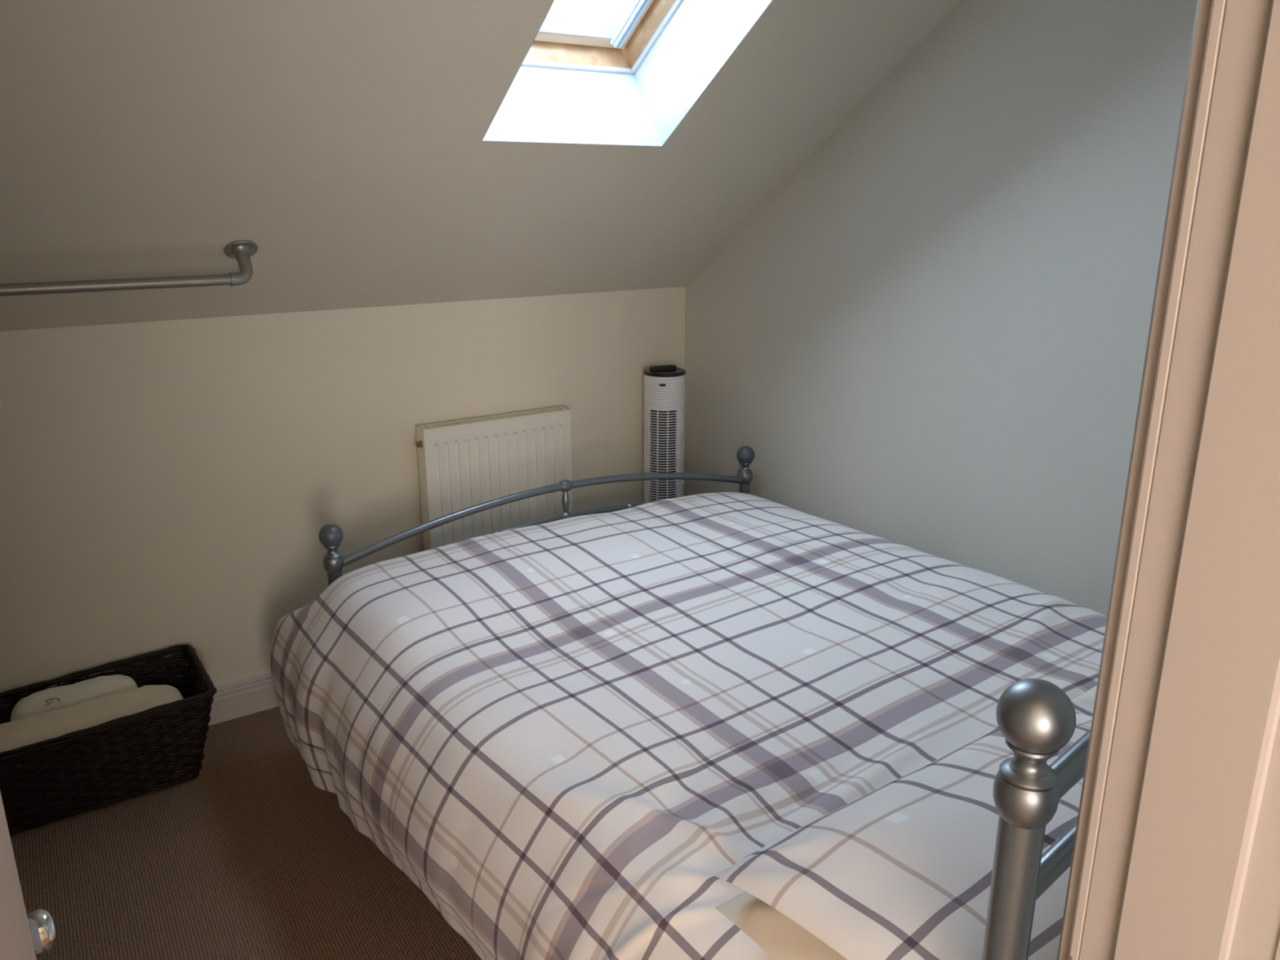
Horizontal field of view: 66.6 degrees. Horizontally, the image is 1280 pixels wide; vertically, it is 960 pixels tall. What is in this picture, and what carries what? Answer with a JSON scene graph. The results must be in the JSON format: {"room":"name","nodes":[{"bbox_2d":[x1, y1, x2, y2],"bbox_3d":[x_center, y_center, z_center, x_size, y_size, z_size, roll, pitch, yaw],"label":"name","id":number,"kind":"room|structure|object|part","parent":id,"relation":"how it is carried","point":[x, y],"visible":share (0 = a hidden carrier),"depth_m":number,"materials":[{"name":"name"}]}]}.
{"room":"attic bedroom","nodes":[
{"label":"attic bedroom","id":0,"kind":"room"},
{"bbox_2d":[9,706,481,959],"bbox_3d":[0.140,1.353,1.424,3.570,0.100,5.040,-11,20,-33],"label":"floor","id":1,"kind":"structure","parent":0,"point":[246,858],"depth_m":2.47,"materials":[{"name":"brown carpet"}]},
{"bbox_2d":[0,644,217,835],"bbox_3d":[-1.588,0.749,2.753,0.708,0.303,0.393,-11,20,-33],"label":"wicker basket","id":2,"kind":"object","parent":1,"relation":"on","point":[46,766],"visible":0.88,"depth_m":2.69,"materials":[{"name":"black wicker"}]},
{"bbox_2d":[10,674,137,721],"bbox_3d":[-1.638,0.701,2.848,0.330,0.230,0.076,-12,20,-35],"label":"folded towel","id":3,"kind":"object","parent":2,"relation":"in","point":[51,699],"visible":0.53,"depth_m":2.80,"materials":[{"name":"white fabric"}]},
{"bbox_2d":[0,684,186,802],"bbox_3d":[-1.572,0.741,2.744,0.553,0.200,0.192,-12,20,-35],"label":"folded towel","id":4,"kind":"object","parent":2,"relation":"in","point":[41,726],"visible":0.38,"depth_m":2.71,"materials":[{"name":"beige fabric"}]},
{"bbox_2d":[643,367,685,502],"bbox_3d":[0.094,0.062,3.852,0.260,1.004,0.260,-11,20,-33],"label":"tower fan","id":5,"kind":"object","parent":1,"relation":"on","point":[664,391],"visible":0.52,"depth_m":3.72,"materials":[{"name":"white plastic"}]},
{"bbox_2d":[648,408,677,502],"bbox_3d":[0.087,0.003,3.768,0.111,0.564,0.028,2,17,6],"label":"grille","id":6,"kind":"object","parent":5,"relation":"attached to","point":[662,423],"depth_m":3.74,"materials":[{"name":"white plastic"}]},
{"bbox_2d":[649,364,676,371],"bbox_3d":[0.089,-0.427,3.713,0.100,0.018,0.036,-8,18,-25],"label":"remote control","id":7,"kind":"object","parent":5,"relation":"on","point":[666,367],"visible":1,"depth_m":3.70,"materials":[{"name":"black plastic"}]},
{"bbox_2d":[318,445,1090,959],"bbox_3d":[0.371,0.390,2.314,1.583,1.244,2.245,-11,20,-33],"label":"frame","id":8,"kind":"object","parent":1,"relation":"on","point":[1036,718],"visible":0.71,"depth_m":0.91,"materials":[{"name":"grey paint"}]},
{"bbox_3d":[-0.868,0.236,2.763,0.057,0.042,0.057,-11,20,-33],"label":"post bulb","id":9,"kind":"part","parent":8,"relation":"part of","materials":[{"name":"grey metal"}]},
{"bbox_3d":[-0.868,0.553,2.856,0.041,0.627,0.041,-11,20,-33],"label":"post","id":10,"kind":"part","parent":8,"relation":"part of","materials":[{"name":"grey metal"}]},
{"bbox_3d":[-0.241,0.071,3.159,1.522,0.135,0.025,-11,20,-33],"label":"rail","id":11,"kind":"part","parent":8,"relation":"part of","materials":[{"name":"grey metal"}]},
{"bbox_3d":[-0.241,0.171,3.188,1.521,0.132,0.022,-11,20,-33],"label":"rail","id":12,"kind":"part","parent":8,"relation":"part of","materials":[{"name":"grey metal"}]},
{"bbox_2d":[270,492,1106,959],"bbox_3d":[0.281,0.574,2.366,1.799,0.552,2.272,-11,20,-33],"label":"duvet","id":13,"kind":"object","parent":8,"relation":"on","point":[562,732],"visible":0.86,"depth_m":2.07,"materials":[{"name":"fabric"}]},
{"bbox_2d":[714,891,847,959],"bbox_3d":[0.544,0.560,1.405,0.806,0.113,0.405,-11,20,-33],"label":"mattress","id":14,"kind":"object","parent":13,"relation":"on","point":[778,935],"visible":0.02,"depth_m":1.28,"materials":[{"name":"beige fabric"}]},
{"bbox_2d":[713,712,1092,959],"bbox_3d":[0.542,0.477,1.377,0.794,0.103,0.418,-11,20,-33],"label":"pillow","id":15,"kind":"object","parent":14,"relation":"on","point":[902,870],"visible":0.41,"depth_m":1.25,"materials":[{"name":"fabric"}]},
{"bbox_3d":[1.207,0.436,1.816,0.680,0.105,0.385,-11,20,-33],"label":"pillow","id":16,"kind":"object","parent":13,"relation":"on","visible":0},
{"bbox_2d":[1071,685,1097,705],"bbox_3d":[1.177,0.351,1.782,0.700,0.094,0.395,-11,20,-33],"label":"pillow","id":17,"kind":"object","parent":16,"relation":"on","point":[1088,697],"visible":0.02,"depth_m":1.75,"materials":[{"name":"beige fabric"}]},
{"bbox_3d":[0.386,0.308,3.673,0.041,0.632,0.041,-11,20,-33],"label":"post","id":18,"kind":"part","parent":8,"relation":"part of","materials":[{"name":"grey metal"}]},
{"bbox_3d":[0.385,-0.010,3.579,0.057,0.042,0.057,-11,20,-33],"label":"post bulb","id":19,"kind":"part","parent":8,"relation":"part of","materials":[{"name":"grey metal"}]},
{"bbox_3d":[0.357,0.835,1.062,0.041,1.097,0.041,-11,20,-33],"label":"post","id":20,"kind":"part","parent":8,"relation":"part of","materials":[{"name":"grey metal"}]},
{"bbox_3d":[0.357,0.293,0.903,0.057,0.042,0.057,-11,20,-33],"label":"post bulb","id":21,"kind":"part","parent":8,"relation":"part of","materials":[{"name":"grey metal"}]},
{"bbox_3d":[0.983,0.227,1.327,1.522,0.149,0.024,-11,20,-33],"label":"rail","id":22,"kind":"part","parent":8,"relation":"part of","materials":[{"name":"grey metal"}]},
{"bbox_3d":[0.983,0.127,1.298,1.523,0.151,0.027,-11,20,-33],"label":"rail","id":23,"kind":"part","parent":8,"relation":"part of","materials":[{"name":"grey metal"}]},
{"bbox_2d":[0,286,685,724],"bbox_3d":[-1.238,0.111,3.170,3.570,1.296,0.140,-11,20,-33],"label":"wall","id":24,"kind":"structure","parent":0,"point":[164,484],"depth_m":3.05,"materials":[{"name":"beige paint"}]},
{"bbox_2d":[208,671,278,725],"bbox_3d":[-1.201,0.695,3.268,3.349,0.122,0.019,-11,20,-33],"label":"baseboard","id":25,"kind":"structure","parent":24,"relation":"attached to","point":[252,695],"depth_m":3.19,"materials":[{"name":"white wood"}]},
{"bbox_2d":[415,406,573,551],"bbox_3d":[-0.520,0.207,3.555,0.584,0.894,0.100,-11,20,-33],"label":"radiator","id":26,"kind":"object","parent":24,"relation":"attached to","point":[463,464],"visible":0.65,"depth_m":3.43,"materials":[{"name":"white metal"}]},
{"bbox_3d":[-0.738,0.105,3.353,0.004,0.584,0.069,-11,20,-33],"label":"panel","id":27,"kind":"part","parent":26,"relation":"part of","materials":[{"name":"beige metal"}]},
{"bbox_2d":[417,406,570,432],"bbox_3d":[-0.505,-0.215,3.423,0.564,0.010,0.071,-11,20,-33],"label":"grille","id":28,"kind":"object","parent":26,"relation":"attached to","point":[478,424],"depth_m":3.41,"materials":[{"name":"white metal"}]},
{"bbox_3d":[-0.273,0.016,3.656,0.004,0.584,0.069,-11,20,-33],"label":"panel","id":29,"kind":"part","parent":26,"relation":"part of","materials":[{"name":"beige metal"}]},
{"bbox_2d":[0,0,961,331],"bbox_3d":[-0.789,-0.966,2.163,3.570,1.361,1.796,-11,20,-33],"label":"ceiling","id":30,"kind":"structure","parent":0,"point":[341,140],"depth_m":2.46,"materials":[{"name":"beige paint"}]},
{"bbox_2d":[0,240,257,296],"bbox_3d":[-1.606,-0.474,2.243,1.414,0.117,0.106,-11,20,-33],"label":"rail","id":31,"kind":"object","parent":30,"relation":"attached to","point":[242,251],"visible":1,"depth_m":2.45,"materials":[{"name":"grey metal"}]},
{"bbox_2d":[481,0,773,146],"bbox_3d":[-0.017,-1.264,2.321,0.633,0.859,1.016,-11,20,-33],"label":"window","id":32,"kind":"structure","parent":30,"relation":"attached to","point":[629,75],"depth_m":2.70,"materials":[{"name":"white paint"}]},
{"bbox_3d":[-0.060,-1.396,2.348,0.503,0.548,0.757,-11,20,-33],"label":"sash","id":33,"kind":"part","parent":32,"relation":"part of","materials":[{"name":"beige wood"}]},
{"bbox_3d":[-0.052,-1.374,2.343,0.633,0.662,0.892,-11,20,-33],"label":"frame","id":34,"kind":"part","parent":32,"relation":"part of","materials":[{"name":"brown wood"}]},
{"bbox_3d":[0.121,-1.387,2.449,0.033,0.484,0.685,-11,20,-33],"label":"blind rail","id":35,"kind":"part","parent":32,"relation":"part of","materials":[{"name":"silver metal"}]},
{"bbox_2d":[684,0,1197,615],"bbox_3d":[1.566,-0.409,1.916,0.120,3.000,5.040,-11,20,-33],"label":"wall","id":36,"kind":"structure","parent":0,"point":[931,338],"depth_m":2.74,"materials":[{"name":"paint"}]},
{"bbox_3d":[0.382,0.278,0.717,3.350,2.360,0.148,-11,20,-33],"label":"wall","id":37,"kind":"structure","parent":0,"visible":0},
{"bbox_2d":[26,908,57,954],"bbox_3d":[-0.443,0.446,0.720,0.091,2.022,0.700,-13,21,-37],"label":"door knob","id":38,"kind":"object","parent":37,"relation":"in","point":[42,924],"depth_m":0.97,"materials":[{"name":"silver metal"}]},
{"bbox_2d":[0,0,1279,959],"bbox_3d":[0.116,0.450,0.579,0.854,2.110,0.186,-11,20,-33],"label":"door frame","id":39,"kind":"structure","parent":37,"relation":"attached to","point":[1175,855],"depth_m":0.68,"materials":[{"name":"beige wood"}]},
{"bbox_3d":[0.395,0.367,0.857,0.066,2.110,0.019,-11,20,-33],"label":"architrave","id":40,"kind":"part","parent":39,"relation":"part of","materials":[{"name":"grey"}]},
{"bbox_3d":[0.481,0.408,0.720,0.066,2.110,0.019,-11,20,-33],"label":"architrave","id":41,"kind":"part","parent":39,"relation":"part of","materials":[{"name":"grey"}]}
]}

